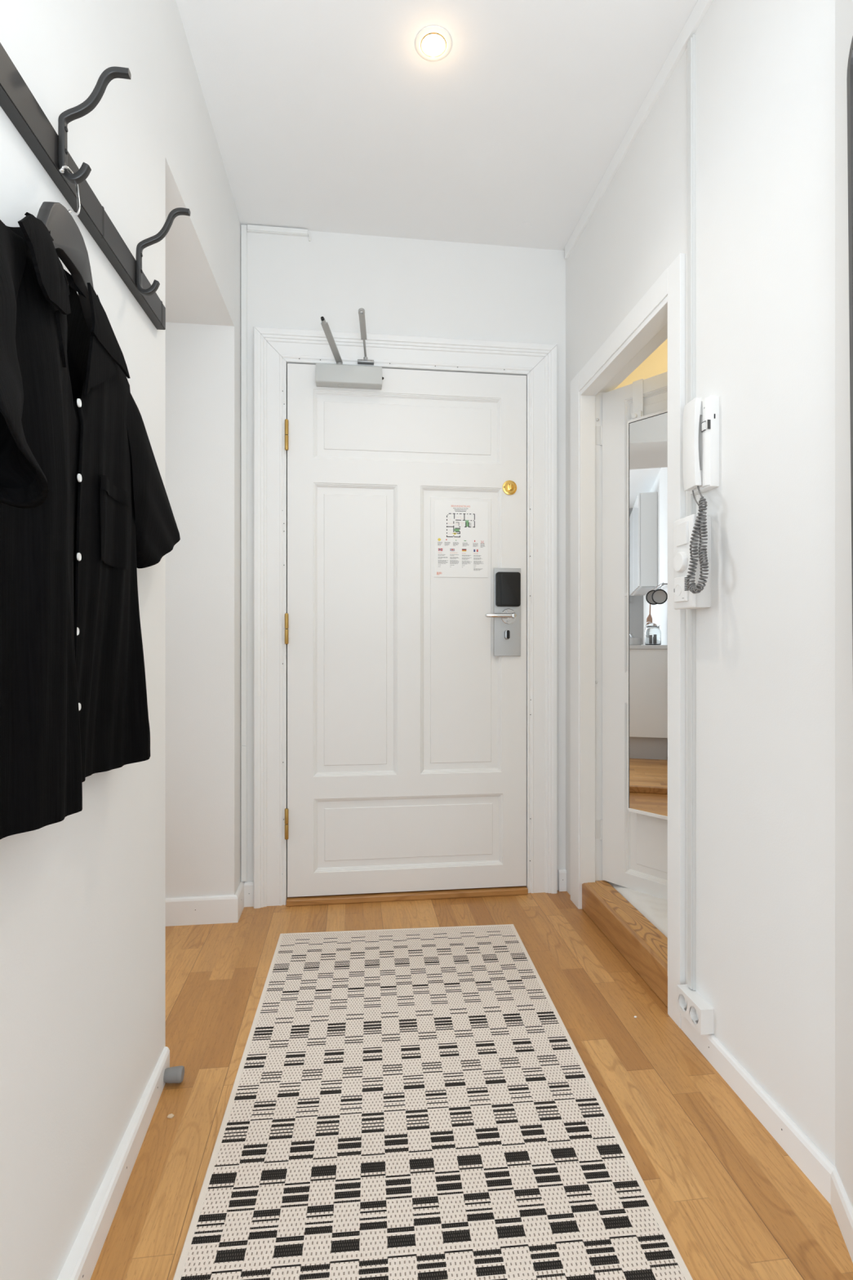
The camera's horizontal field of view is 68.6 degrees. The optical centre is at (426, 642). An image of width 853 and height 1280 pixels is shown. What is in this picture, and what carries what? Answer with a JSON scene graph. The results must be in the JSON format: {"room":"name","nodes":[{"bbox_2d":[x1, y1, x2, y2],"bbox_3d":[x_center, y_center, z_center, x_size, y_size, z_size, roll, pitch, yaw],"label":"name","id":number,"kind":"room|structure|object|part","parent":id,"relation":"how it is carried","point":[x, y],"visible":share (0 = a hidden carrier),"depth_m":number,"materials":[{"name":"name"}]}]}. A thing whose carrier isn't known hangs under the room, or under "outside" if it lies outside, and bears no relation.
{"room":"apartment entrance hallway","nodes":[
{"label":"apartment entrance hallway","id":0,"kind":"room"},
{"bbox_2d":[0,0,164,1279],"bbox_3d":[-0.873,-0.294,0.822,0.663,2.615,1.240,0,0,-7],"label":"wall","id":1,"kind":"structure","parent":0,"point":[82,894],"depth_m":1.04,"materials":[{"name":"paint"}]},
{"bbox_2d":[0,42,190,329],"bbox_3d":[-0.484,-0.750,0.861,0.120,0.212,1.126,0,0,-7],"label":"coat rack","id":2,"kind":"object","parent":1,"relation":"attached to","point":[17,101],"visible":1,"depth_m":0.91,"materials":[{"name":"black metal"}]},
{"bbox_2d":[36,165,93,333],"bbox_3d":[-0.504,-0.551,0.864,0.026,0.263,0.436,0,0,-7],"label":"clothes hanger","id":3,"kind":"object","parent":2,"relation":"hanging from","point":[68,243],"visible":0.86,"depth_m":0.87,"materials":[{"name":"black paint"}]},
{"bbox_2d":[0,212,180,839],"bbox_3d":[-0.458,-0.160,0.867,0.164,0.742,1.078,0,0,-7],"label":"shirt","id":4,"kind":"object","parent":3,"relation":"hanging from","point":[85,505],"visible":1,"depth_m":0.74,"materials":[{"name":"black fabric"}]},
{"bbox_2d":[57,1046,169,1279],"bbox_3d":[-0.538,0.983,0.859,0.046,0.060,1.236,0,0,-8],"label":"baseboard","id":5,"kind":"structure","parent":1,"relation":"attached to","point":[80,1264],"depth_m":1.11,"materials":[{"name":"paint"}]},
{"bbox_2d":[163,1065,184,1083],"bbox_3d":[-0.580,0.993,1.434,0.040,0.033,0.033,0,0,-7],"label":"door stop","id":6,"kind":"object","parent":1,"relation":"attached to","point":[175,1074],"visible":1,"depth_m":1.42,"materials":[{"name":"grey rubber"}]},
{"bbox_2d":[164,0,234,326],"bbox_3d":[-0.937,-1.375,1.839,0.578,0.455,0.796,0,0,-7],"label":"wall header","id":7,"kind":"structure","parent":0,"point":[199,246],"depth_m":1.84,"materials":[{"name":"paint"}]},
{"bbox_2d":[164,202,240,897],"bbox_3d":[-1.050,-0.294,2.359,0.678,2.615,0.265,0,0,-7],"label":"wall niche","id":8,"kind":"object","parent":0,"point":[202,362],"visible":0.23,"depth_m":2.25,"materials":[{"name":"paint"}]},
{"bbox_2d":[164,881,244,926],"bbox_3d":[-0.984,0.965,2.294,0.593,0.096,0.146,0,0,-7],"label":"baseboard","id":9,"kind":"structure","parent":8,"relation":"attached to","point":[211,909],"depth_m":2.24,"materials":[{"name":"paint"}]},
{"bbox_2d":[244,231,565,889],"bbox_3d":[-0.080,-0.294,2.544,1.292,2.615,0.130,0,0,-7],"label":"wall","id":10,"kind":"structure","parent":0,"point":[403,286],"depth_m":2.48,"materials":[{"name":"paint"}]},
{"bbox_2d":[240,224,247,881],"bbox_3d":[-0.700,-0.341,2.397,0.022,2.516,0.015,0,0,-7],"label":"cable trunking","id":11,"kind":"object","parent":10,"relation":"attached to","point":[243,228],"visible":1,"depth_m":2.39,"materials":[{"name":"white plastic"}]},
{"bbox_2d":[244,881,253,906],"bbox_3d":[-0.680,0.967,2.398,0.036,0.092,0.014,0,0,-7],"label":"baseboard","id":12,"kind":"structure","parent":10,"relation":"attached to","point":[248,886],"depth_m":2.39,"materials":[{"name":"paint"}]},
{"bbox_2d":[247,224,311,241],"bbox_3d":[-0.569,-1.579,2.412,0.240,0.041,0.016,0,0,-7],"label":"cable trunking","id":13,"kind":"object","parent":10,"relation":"attached to","point":[251,228],"visible":1,"depth_m":2.41,"materials":[{"name":"white plastic"}]},
{"bbox_3d":[-0.574,-1.589,2.406,0.227,0.019,0.006,0,0,-7],"label":"trunking lid","id":14,"kind":"part","parent":13,"relation":"part of","materials":[{"name":"white plastic"}]},
{"bbox_2d":[284,363,526,897],"bbox_3d":[-0.070,-0.046,2.452,0.956,2.058,0.114,0,0,-7],"label":"door","id":15,"kind":"structure","parent":10,"relation":"in","point":[406,685],"depth_m":2.47,"materials":[{"name":"paint"}]},
{"bbox_2d":[315,307,383,389],"bbox_3d":[-0.283,-1.083,2.316,0.260,0.190,0.244,0,0,-7],"label":"door closer","id":16,"kind":"object","parent":15,"relation":"attached to","point":[338,375],"depth_m":2.39,"materials":[{"name":"grey paint"}]},
{"bbox_3d":[-0.349,-1.103,2.308,0.024,0.077,0.232,0,0,8],"label":"arm","id":17,"kind":"part","parent":16,"relation":"part of","materials":[{"name":"grey metal"}]},
{"bbox_3d":[-0.234,-1.140,2.308,0.024,0.078,0.216,0,0,-2],"label":"link arm","id":18,"kind":"part","parent":16,"relation":"part of","materials":[{"name":"grey metal"}]},
{"bbox_2d":[434,500,488,577],"bbox_3d":[0.139,-0.411,2.498,0.218,0.304,0.003,0,0,-7],"label":"notice","id":19,"kind":"object","parent":15,"relation":"attached to","point":[460,527],"visible":1,"depth_m":2.50,"materials":[{"name":"white paper"}]},
{"bbox_3d":[0.290,-0.104,2.466,0.126,0.023,0.055,0,0,-7],"label":"lever handle","id":20,"kind":"part","parent":15,"relation":"part of","materials":[{"name":"silver metal"}]},
{"bbox_3d":[0.324,-0.120,2.508,0.110,0.353,0.008,0,0,-7],"label":"lock plate","id":21,"kind":"part","parent":15,"relation":"part of","materials":[{"name":"silver metal"}]},
{"bbox_3d":[0.338,-0.621,2.501,0.029,0.029,0.010,0,0,-7],"label":"deadbolt knob","id":22,"kind":"part","parent":15,"relation":"part of","materials":[{"name":"gold metal"}]},
{"bbox_2d":[253,326,557,908],"bbox_3d":[-0.070,-0.095,2.493,1.196,2.216,0.092,0,0,-7],"label":"door frame","id":23,"kind":"structure","parent":10,"relation":"attached to","point":[274,348],"depth_m":2.44,"materials":[{"name":"paint"}]},
{"bbox_2d":[286,885,528,906],"bbox_3d":[-0.070,1.001,2.489,0.952,0.024,0.082,0,0,-7],"label":"sill","id":24,"kind":"structure","parent":10,"relation":"attached to","point":[521,890],"depth_m":2.45,"materials":[{"name":"brown wood"}]},
{"bbox_2d":[558,869,566,891],"bbox_3d":[0.554,0.971,2.546,0.031,0.085,0.014,0,0,-7],"label":"baseboard","id":25,"kind":"structure","parent":10,"relation":"attached to","point":[562,873],"depth_m":2.54,"materials":[{"name":"paint"}]},
{"bbox_2d":[175,0,697,250],"bbox_3d":[-0.866,-1.652,0.500,7.600,0.100,7.600,0,0,-7],"label":"ceiling","id":26,"kind":"structure","parent":0,"point":[328,116],"depth_m":1.86,"materials":[{"name":"paint"}]},
{"bbox_2d":[414,25,452,61],"bbox_3d":[0.019,-1.596,1.672,0.099,0.012,0.099,0,0,-7],"label":"recessed light","id":27,"kind":"object","parent":26,"relation":"in","point":[433,37],"visible":1,"depth_m":1.66,"materials":[{"name":"white"}]},
{"bbox_2d":[89,889,852,1279],"bbox_3d":[-0.756,1.053,-0.413,7.600,0.080,5.760,0,0,-7],"label":"floor","id":28,"kind":"structure","parent":0,"point":[733,1203],"depth_m":1.40,"materials":[{"name":"brown wood"}]},
{"bbox_2d":[167,1113,173,1118],"bbox_3d":[-0.546,1.011,1.333,0.012,0.003,0.010,0,0,12],"label":"chip","id":29,"kind":"object","parent":28,"relation":"on","point":[170,1116],"visible":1,"depth_m":1.33,"materials":[{"name":"beige"}]},
{"bbox_2d":[173,924,693,1279],"bbox_3d":[-0.030,1.010,1.438,0.865,0.007,1.544,0,0,-7],"label":"woven rug","id":30,"kind":"object","parent":28,"relation":"on","point":[405,1104],"visible":1,"depth_m":1.26,"materials":[{"name":"fabric"}]},
{"bbox_2d":[582,880,667,1007],"bbox_3d":[0.678,0.961,2.042,0.096,0.104,0.694,0,0,-7],"label":"wooden step","id":31,"kind":"structure","parent":28,"relation":"on","point":[642,944],"depth_m":2.01,"materials":[{"name":"brown wood"}]},
{"bbox_2d":[614,338,667,389],"bbox_3d":[1.463,-0.237,2.029,1.410,2.500,1.680,0,0,-7],"label":"wall","id":32,"kind":"structure","parent":0,"point":[656,363],"depth_m":2.74,"materials":[{"name":"beige paint"}]},
{"bbox_2d":[565,0,835,1165],"bbox_3d":[0.707,-0.294,1.915,0.120,2.615,1.565,0,0,-7],"label":"wall","id":33,"kind":"structure","parent":0,"point":[766,68],"depth_m":1.33,"materials":[{"name":"paint"}]},
{"bbox_2d":[570,253,685,1028],"bbox_3d":[0.680,-0.005,2.056,0.130,2.037,0.828,0,0,-7],"label":"door frame","id":34,"kind":"structure","parent":33,"relation":"attached to","point":[671,283],"depth_m":2.24,"materials":[{"name":"paint"}]},
{"bbox_2d":[595,371,667,900],"bbox_3d":[0.886,-0.021,2.149,0.055,1.843,0.671,0,0,-43],"label":"door","id":35,"kind":"structure","parent":33,"relation":"in","point":[635,845],"depth_m":2.32,"materials":[{"name":"paint"}]},
{"bbox_2d":[626,378,667,820],"bbox_3d":[0.866,-0.168,2.152,0.074,1.556,0.343,0,0,-41],"label":"mirror","id":36,"kind":"object","parent":35,"relation":"hanging from","point":[646,435],"visible":0.48,"depth_m":2.20,"materials":[{"name":"mirror"}]},
{"bbox_3d":[0.749,-0.813,2.248,0.012,0.019,0.019,0,0,-41],"label":"hook knob","id":37,"kind":"part","parent":36,"relation":"part of","materials":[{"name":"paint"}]},
{"bbox_2d":[564,0,713,258],"bbox_3d":[0.652,-1.578,1.825,0.012,0.048,1.428,0,0,-7],"label":"trim","id":38,"kind":"structure","parent":33,"relation":"attached to","point":[702,6],"depth_m":1.85,"materials":[{"name":"paint"}]},
{"bbox_2d":[687,34,696,990],"bbox_3d":[0.678,-0.330,1.598,0.014,2.430,0.019,0,0,-7],"label":"cable trunking","id":39,"kind":"object","parent":33,"relation":"attached to","point":[691,45],"visible":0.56,"depth_m":1.59,"materials":[{"name":"white plastic"}]},
{"bbox_3d":[0.674,-0.328,1.598,0.006,2.422,0.018,0,0,-7],"label":"trunking lid","id":40,"kind":"part","parent":39,"relation":"part of","materials":[{"name":"white plastic"}]},
{"bbox_2d":[673,514,711,609],"bbox_3d":[0.657,-0.196,1.553,0.067,0.226,0.094,0,0,-7],"label":"wall control panel","id":41,"kind":"object","parent":33,"relation":"attached to","point":[684,598],"visible":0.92,"depth_m":1.52,"materials":[{"name":"white plastic"}]},
{"bbox_3d":[0.630,-0.199,1.551,0.012,0.051,0.051,0,0,-7],"label":"dimmer knob","id":42,"kind":"part","parent":41,"relation":"part of","materials":[{"name":"white plastic"}]},
{"bbox_2d":[676,520,688,546],"bbox_3d":[0.633,-0.268,1.551,0.006,0.054,0.055,0,0,-7],"label":"rocker switch","id":43,"kind":"object","parent":41,"relation":"attached to","point":[682,526],"depth_m":1.55,"materials":[{"name":"white plastic"}]},
{"bbox_3d":[0.641,-0.196,1.551,0.010,0.226,0.094,0,0,-7],"label":"plate","id":44,"kind":"part","parent":41,"relation":"part of","materials":[{"name":"white plastic"}]},
{"bbox_2d":[684,577,688,590],"bbox_3d":[0.635,-0.142,1.526,0.006,0.032,0.008,0,0,-7],"label":"vent","id":45,"kind":"object","parent":41,"relation":"attached to","point":[686,578],"depth_m":1.52,"materials":[{"name":"white plastic"}]},
{"bbox_2d":[676,984,714,1035],"bbox_3d":[0.672,0.917,1.564,0.035,0.061,0.112,0,0,-7],"label":"double socket","id":46,"kind":"object","parent":33,"relation":"attached to","point":[690,1003],"visible":0.98,"depth_m":1.55,"materials":[{"name":"white plastic"}]},
{"bbox_2d":[682,395,719,593],"bbox_3d":[0.657,-0.352,1.504,0.078,0.477,0.134,0,0,-7],"label":"phone","id":47,"kind":"object","parent":33,"relation":"attached to","point":[700,436],"visible":1,"depth_m":1.49,"materials":[{"name":"white plastic"}]},
{"bbox_3d":[0.644,-0.247,1.489,0.048,0.266,0.109,0,0,-7],"label":"coiled cord","id":48,"kind":"part","parent":47,"relation":"part of","materials":[{"name":"grey plastic"}]},
{"bbox_2d":[835,0,852,1207],"bbox_3d":[0.788,-0.294,0.314,0.340,2.615,1.635,0,0,-7],"label":"wall","id":49,"kind":"structure","parent":0,"point":[843,8],"depth_m":1.09,"materials":[{"name":"paint"}]},
{"bbox_2d":[680,1013,852,1262],"bbox_3d":[0.679,0.981,1.116,0.122,0.064,1.039,0,0,5],"label":"baseboard","id":50,"kind":"structure","parent":49,"relation":"attached to","point":[822,1173],"depth_m":1.25,"materials":[{"name":"paint"}]},
{"bbox_2d":[847,36,852,639],"bbox_3d":[0.624,-0.424,0.781,0.021,1.110,0.488,0,0,17],"label":"frame","id":51,"kind":"object","parent":49,"relation":"attached to","point":[850,67],"visible":1,"depth_m":1.00,"materials":[{"name":"grey wood"}]},
{"bbox_3d":[1.456,0.969,2.028,1.425,0.088,1.680,0,0,-7],"label":"floor","id":52,"kind":"structure","parent":0,"visible":0},
{"bbox_2d":[608,882,667,937],"bbox_3d":[1.046,0.911,2.039,0.620,0.032,0.800,0,0,-7],"label":"bath mat","id":53,"kind":"object","parent":52,"relation":"on","point":[654,908],"visible":0.13,"depth_m":2.15,"materials":[{"name":"white fabric"}]}
]}

